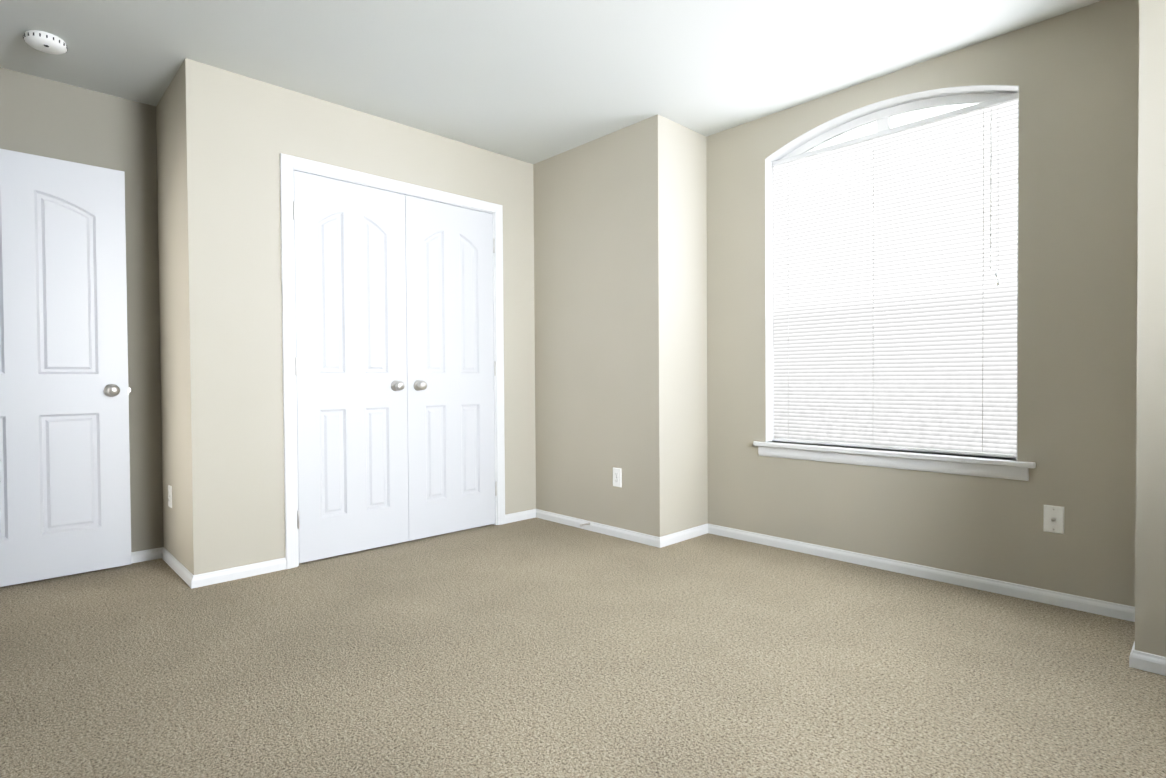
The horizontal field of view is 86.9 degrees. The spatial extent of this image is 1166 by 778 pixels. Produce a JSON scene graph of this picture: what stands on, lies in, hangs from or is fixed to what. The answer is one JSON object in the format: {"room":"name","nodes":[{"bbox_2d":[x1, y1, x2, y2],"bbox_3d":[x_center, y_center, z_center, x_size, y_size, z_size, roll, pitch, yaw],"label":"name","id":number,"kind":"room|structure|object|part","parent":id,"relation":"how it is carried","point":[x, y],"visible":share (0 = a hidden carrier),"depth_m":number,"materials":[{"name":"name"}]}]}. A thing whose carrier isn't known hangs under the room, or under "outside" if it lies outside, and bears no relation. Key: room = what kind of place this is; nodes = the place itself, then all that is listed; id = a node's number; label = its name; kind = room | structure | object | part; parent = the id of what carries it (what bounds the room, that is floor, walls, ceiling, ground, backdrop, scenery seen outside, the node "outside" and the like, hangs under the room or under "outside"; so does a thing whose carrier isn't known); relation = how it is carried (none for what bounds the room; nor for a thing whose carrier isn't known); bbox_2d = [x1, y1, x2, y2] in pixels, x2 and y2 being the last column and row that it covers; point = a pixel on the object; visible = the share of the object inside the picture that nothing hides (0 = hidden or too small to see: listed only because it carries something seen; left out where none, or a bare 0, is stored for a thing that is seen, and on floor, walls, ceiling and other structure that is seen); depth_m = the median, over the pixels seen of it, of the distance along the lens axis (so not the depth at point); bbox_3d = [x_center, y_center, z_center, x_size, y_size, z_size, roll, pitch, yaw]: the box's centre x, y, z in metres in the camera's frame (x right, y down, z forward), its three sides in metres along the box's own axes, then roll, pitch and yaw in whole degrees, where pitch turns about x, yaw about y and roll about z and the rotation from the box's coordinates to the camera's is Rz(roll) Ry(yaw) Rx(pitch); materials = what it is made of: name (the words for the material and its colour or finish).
{"room":"empty bedroom","nodes":[
{"label":"empty bedroom","id":0,"kind":"room"},
{"bbox_2d":[0,67,163,551],"bbox_3d":[-2.287,-0.304,3.427,5.216,2.440,0.120,-1,1,-44],"label":"wall","id":1,"kind":"structure","parent":0,"point":[43,117],"depth_m":3.25,"materials":[{"name":"beige paint"}]},
{"bbox_2d":[0,149,131,586],"bbox_3d":[-2.627,-0.097,2.882,0.812,2.024,0.105,-1,1,-44],"label":"entry door","id":2,"kind":"structure","parent":1,"relation":"in","point":[65,509],"depth_m":3.00,"materials":[{"name":"white wood"}]},
{"bbox_3d":[-2.371,0.007,3.106,0.066,0.066,0.070,-1,1,-44],"label":"entry knob","id":3,"kind":"part","parent":2,"relation":"part of","materials":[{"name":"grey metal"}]},
{"bbox_2d":[156,58,535,574],"bbox_3d":[-1.314,-0.316,3.803,2.056,2.440,0.688,-1,1,-44],"label":"wall","id":4,"kind":"structure","parent":0,"point":[225,138],"depth_m":3.05,"materials":[{"name":"beige paint"}]},
{"bbox_2d":[168,485,171,507],"bbox_3d":[-2.150,0.560,3.203,0.008,0.114,0.070,-1,1,-44],"label":"outlet","id":5,"kind":"object","parent":4,"relation":"attached to","point":[169,496],"visible":1,"depth_m":3.19,"materials":[{"name":"white plastic"}]},
{"bbox_2d":[131,547,285,588],"bbox_3d":[-2.257,0.896,2.897,1.405,0.056,0.700,-1,1,-44],"label":"baseboard","id":6,"kind":"structure","parent":4,"relation":"attached to","point":[189,578],"depth_m":3.03,"materials":[{"name":"white wood"}]},
{"bbox_2d":[293,201,295,219],"bbox_3d":[-1.479,-0.915,3.155,0.012,0.097,0.012,-1,1,-44],"label":"closet hinge","id":7,"kind":"object","parent":4,"relation":"attached to","point":[294,214],"visible":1,"depth_m":3.15,"materials":[{"name":"grey metal"}]},
{"bbox_2d":[295,357,297,375],"bbox_3d":[-1.474,-0.115,3.167,0.012,0.097,0.012,-1,1,-44],"label":"closet hinge","id":8,"kind":"object","parent":4,"relation":"attached to","point":[296,366],"visible":1,"depth_m":3.16,"materials":[{"name":"grey metal"}]},
{"bbox_2d":[297,510,299,528],"bbox_3d":[-1.469,0.675,3.180,0.012,0.097,0.012,-1,1,-44],"label":"closet hinge","id":9,"kind":"object","parent":4,"relation":"attached to","point":[298,519],"visible":1,"depth_m":3.17,"materials":[{"name":"grey metal"}]},
{"bbox_2d":[294,170,408,562],"bbox_3d":[-1.265,-0.114,3.401,0.618,2.024,0.035,-1,1,-44],"label":"closet door","id":10,"kind":"structure","parent":4,"relation":"in","point":[351,335],"depth_m":3.37,"materials":[{"name":"white wood"}]},
{"bbox_2d":[391,380,404,390],"bbox_3d":[-1.056,-0.019,3.531,0.064,0.064,0.070,-1,1,-44],"label":"handle","id":11,"kind":"object","parent":10,"relation":"attached to","point":[396,385],"visible":1,"depth_m":3.52,"materials":[{"name":"grey metal"}]},
{"bbox_2d":[280,153,504,568],"bbox_3d":[-1.070,-0.125,3.646,1.281,2.059,0.120,-1,1,-44],"label":"door frame","id":12,"kind":"structure","parent":4,"relation":"attached to","point":[293,169],"depth_m":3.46,"materials":[{"name":"white wood"}]},
{"bbox_2d":[405,195,494,540],"bbox_3d":[-0.818,-0.124,3.832,0.618,2.024,0.035,-1,1,-44],"label":"closet door","id":13,"kind":"structure","parent":4,"relation":"in","point":[450,360],"depth_m":3.80,"materials":[{"name":"white wood"}]},
{"bbox_2d":[413,380,426,390],"bbox_3d":[-0.953,-0.021,3.630,0.064,0.064,0.070,-1,1,-44],"label":"handle","id":14,"kind":"object","parent":13,"relation":"attached to","point":[418,385],"visible":1,"depth_m":3.61,"materials":[{"name":"grey metal"}]},
{"bbox_2d":[494,361,495,375],"bbox_3d":[-0.576,-0.135,4.032,0.012,0.097,0.012,-1,1,-44],"label":"closet hinge","id":15,"kind":"object","parent":4,"relation":"attached to","point":[494,368],"visible":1,"depth_m":4.03,"materials":[{"name":"grey metal"}]},
{"bbox_2d":[0,0,1101,163],"bbox_3d":[-0.355,-1.567,1.502,5.366,0.120,5.555,-1,1,-44],"label":"ceiling","id":16,"kind":"structure","parent":0,"point":[532,81],"depth_m":2.79,"materials":[{"name":"white paint"}]},
{"bbox_2d":[23,30,67,53],"bbox_3d":[-2.316,-1.489,2.655,0.146,0.046,0.146,-1,1,-44],"label":"smoke detector","id":17,"kind":"object","parent":16,"relation":"attached to","point":[45,42],"visible":1,"depth_m":2.62,"materials":[{"name":"white plastic"}]},
{"bbox_2d":[0,517,1165,777],"bbox_3d":[-0.339,0.993,1.542,5.366,0.120,5.555,-1,1,-44],"label":"floor","id":18,"kind":"structure","parent":0,"point":[534,649],"depth_m":2.01,"materials":[{"name":"carpet"}]},
{"bbox_2d":[533,114,707,536],"bbox_3d":[0.031,-0.333,4.335,0.618,2.440,1.788,-1,1,-44],"label":"wall bump-out","id":19,"kind":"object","parent":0,"point":[620,265],"visible":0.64,"depth_m":3.72,"materials":[{"name":"beige paint"}]},
{"bbox_2d":[529,509,664,547],"bbox_3d":[0.055,0.866,3.883,0.012,0.056,1.112,-1,1,-44],"label":"baseboard","id":20,"kind":"structure","parent":19,"relation":"attached to","point":[634,536],"depth_m":3.81,"materials":[{"name":"white wood"}]},
{"bbox_2d":[613,467,621,486],"bbox_3d":[0.204,0.534,3.723,0.008,0.114,0.070,-1,1,-44],"label":"outlet","id":21,"kind":"object","parent":19,"relation":"attached to","point":[617,477],"visible":1,"depth_m":3.72,"materials":[{"name":"white plastic"}]},
{"bbox_2d":[662,524,708,545],"bbox_3d":[0.604,0.866,3.648,0.450,0.056,0.012,-1,1,-44],"label":"baseboard","id":22,"kind":"structure","parent":19,"relation":"attached to","point":[690,533],"depth_m":3.65,"materials":[{"name":"white wood"}]},
{"bbox_2d":[706,0,1138,606],"bbox_3d":[1.519,-0.324,3.128,0.150,2.440,2.015,-1,1,-44],"label":"wall","id":23,"kind":"structure","parent":0,"point":[1074,74],"depth_m":2.62,"materials":[{"name":"beige paint"}]},
{"bbox_2d":[758,85,1028,480],"bbox_3d":[1.505,-0.518,3.128,0.163,1.812,1.280,-1,1,-44],"label":"window","id":24,"kind":"structure","parent":23,"relation":"in","point":[895,322],"depth_m":3.06,"materials":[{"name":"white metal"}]},
{"bbox_3d":[1.519,0.297,3.149,0.022,0.016,1.184,-1,1,-44],"label":"rail","id":25,"kind":"part","parent":24,"relation":"part of","materials":[{"name":"white plastic"}]},
{"bbox_2d":[753,441,1035,467],"bbox_3d":[1.486,0.318,3.117,0.132,0.024,1.330,-1,1,-44],"label":"window sill","id":26,"kind":"structure","parent":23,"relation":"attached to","point":[943,457],"depth_m":2.97,"materials":[{"name":"white wood"}]},
{"bbox_2d":[709,524,1132,620],"bbox_3d":[1.468,0.869,3.091,0.012,0.056,2.015,-1,1,-44],"label":"baseboard","id":27,"kind":"structure","parent":23,"relation":"attached to","point":[1110,609],"depth_m":2.87,"materials":[{"name":"white wood"}]},
{"bbox_2d":[1043,505,1063,533],"bbox_3d":[1.962,0.545,2.568,0.016,0.114,0.070,-1,1,-44],"label":"outlet plate","id":28,"kind":"object","parent":23,"relation":"attached to","point":[1053,520],"visible":1,"depth_m":2.57,"materials":[{"name":"white plastic"}]},
{"bbox_2d":[1135,0,1165,656],"bbox_3d":[2.603,-0.308,1.640,0.654,2.440,1.632,-1,1,-44],"label":"wall","id":29,"kind":"structure","parent":0,"point":[1150,585],"depth_m":1.98,"materials":[{"name":"beige paint"}]},
{"bbox_2d":[1129,607,1134,621],"bbox_3d":[1.983,0.879,2.196,0.480,0.056,0.012,-1,1,-44],"label":"baseboard","id":30,"kind":"structure","parent":29,"relation":"attached to","point":[1132,619],"depth_m":2.39,"materials":[{"name":"white wood"}]},
{"bbox_2d":[1129,641,1165,675],"bbox_3d":[2.312,0.888,1.489,0.012,0.056,1.487,-1,1,-44],"label":"baseboard","id":31,"kind":"structure","parent":29,"relation":"attached to","point":[1148,662],"depth_m":1.99,"materials":[{"name":"white wood"}]}
]}

